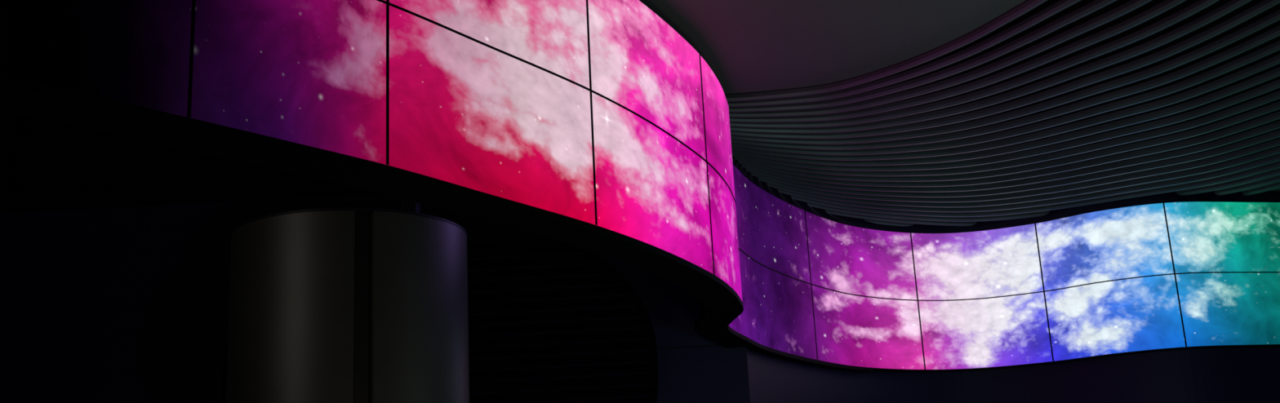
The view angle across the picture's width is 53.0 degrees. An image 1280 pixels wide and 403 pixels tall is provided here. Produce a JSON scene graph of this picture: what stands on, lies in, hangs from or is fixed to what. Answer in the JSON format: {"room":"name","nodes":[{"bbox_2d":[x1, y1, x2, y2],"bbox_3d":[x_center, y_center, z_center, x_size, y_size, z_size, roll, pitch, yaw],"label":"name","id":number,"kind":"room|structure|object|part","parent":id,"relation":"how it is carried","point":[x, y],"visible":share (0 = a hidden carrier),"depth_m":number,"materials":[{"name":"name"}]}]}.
{"room":"exhibition hall","nodes":[
{"label":"exhibition hall","id":0,"kind":"room"},
{"bbox_2d":[0,111,381,213],"bbox_3d":[-4.351,-0.751,12.683,9.230,0.001,17.932,-3,-15,0],"label":"ceiling soffit","id":1,"kind":"structure","parent":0,"point":[45,165],"depth_m":14.21,"materials":[{"name":"black paint"}]},
{"bbox_2d":[401,199,420,213],"bbox_3d":[-1.881,-0.560,10.516,0.120,1.700,0.200,-3,-15,0],"label":"post","id":2,"kind":"object","parent":1,"relation":"hanging from","point":[406,206],"visible":0.02,"depth_m":10.26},
{"bbox_2d":[0,193,750,402],"bbox_3d":[-3.793,2.752,14.701,10.143,5.770,0.170,-3,-15,0],"label":"wall","id":3,"kind":"structure","parent":0,"point":[144,290],"depth_m":15.05,"materials":[{"name":"black paint"}]},
{"bbox_2d":[639,0,1279,191],"bbox_3d":[2.384,-2.326,8.856,23.400,0.150,26.400,-3,-15,0],"label":"ceiling","id":4,"kind":"structure","parent":0,"point":[749,46],"depth_m":11.49,"materials":[{"name":"paint"}]},
{"bbox_2d":[841,0,1279,196],"bbox_3d":[5.116,-1.773,11.141,14.800,0.001,16.773,-3,-15,0],"label":"backing","id":5,"kind":"object","parent":4,"relation":"attached to","point":[1047,3],"visible":0.27,"depth_m":12.74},
{"bbox_2d":[724,0,1279,226],"bbox_3d":[5.534,-1.819,10.921,12.772,0.065,15.917,5,-17,-29],"label":"slats","id":6,"kind":"object","parent":5,"relation":"attached to","point":[816,146],"visible":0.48,"depth_m":14.34,"materials":[{"name":"metal"}]},
{"bbox_2d":[746,347,1279,402],"bbox_3d":[7.225,4.033,17.683,13.645,3.730,2.790,2,-16,-18],"label":"wall","id":7,"kind":"structure","parent":0,"point":[1237,375],"depth_m":17.46,"materials":[{"name":"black paint"}]},
{"bbox_2d":[0,75,1279,372],"bbox_3d":[1.218,0.127,13.009,27.938,2.020,6.211,9,-19,-37],"label":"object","id":8,"kind":"structure","parent":7,"relation":"attached to","point":[702,309],"depth_m":17.60,"materials":[{"name":"black metal"}]},
{"bbox_2d":[0,75,873,373],"bbox_3d":[-1.727,0.453,9.694,3.536,0.047,19.187,-14,-19,37],"label":"bottom bezel","id":9,"kind":"object","parent":8,"relation":"attached to","point":[722,304],"visible":0.9,"depth_m":7.45,"materials":[{"name":"black metal"}]},
{"bbox_2d":[0,0,1279,369],"bbox_3d":[1.261,0.076,12.866,27.831,2.000,5.943,9,-19,-37],"label":"panels","id":10,"kind":"object","parent":8,"relation":"attached to","point":[464,112],"visible":1,"depth_m":9.83,"materials":[{"name":"multicoloured glass"}]},
{"bbox_2d":[0,0,1279,369],"bbox_3d":[1.261,0.076,12.864,27.835,2.000,5.951,9,-19,-37],"label":"frame","id":11,"kind":"object","parent":10,"relation":"attached to","point":[387,2],"visible":0.9,"depth_m":9.22,"materials":[{"name":"black metal"}]},
{"bbox_2d":[732,155,1279,233],"bbox_3d":[6.480,0.069,18.090,14.755,0.163,4.017,4,-16,-24],"label":"trim","id":12,"kind":"structure","parent":8,"relation":"attached to","point":[1268,196],"depth_m":17.99,"materials":[{"name":"black metal"}]},
{"bbox_3d":[2.683,3.506,7.313,23.400,0.100,26.400,-3,-15,0],"label":"floor","id":13,"kind":"structure","parent":0,"visible":0},
{"bbox_2d":[225,207,469,402],"bbox_3d":[-2.218,2.250,9.779,1.848,4.070,1.848,-3,-15,0],"label":"column","id":14,"kind":"structure","parent":13,"relation":"on","point":[326,306],"depth_m":9.38,"materials":[{"name":"metal"}]},
{"bbox_3d":[-2.318,0.293,10.297,1.848,0.018,1.848,-3,-15,0],"label":"cap rim","id":15,"kind":"part","parent":14,"relation":"part of","materials":[{"name":"black metal"}]},
{"bbox_2d":[221,240,657,402],"bbox_3d":[-2.058,2.822,13.402,4.600,4.800,0.300,-3,-15,0],"label":"wall","id":16,"kind":"structure","parent":13,"relation":"on","point":[525,246],"depth_m":13.62,"materials":[{"name":"black metal"}]},
{"bbox_2d":[225,248,653,402],"bbox_3d":[-2.109,1.832,13.477,4.480,2.585,0.060,-3,-15,0],"label":"louver slats","id":17,"kind":"object","parent":16,"relation":"attached to","point":[579,251],"visible":0.43,"depth_m":13.58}
]}

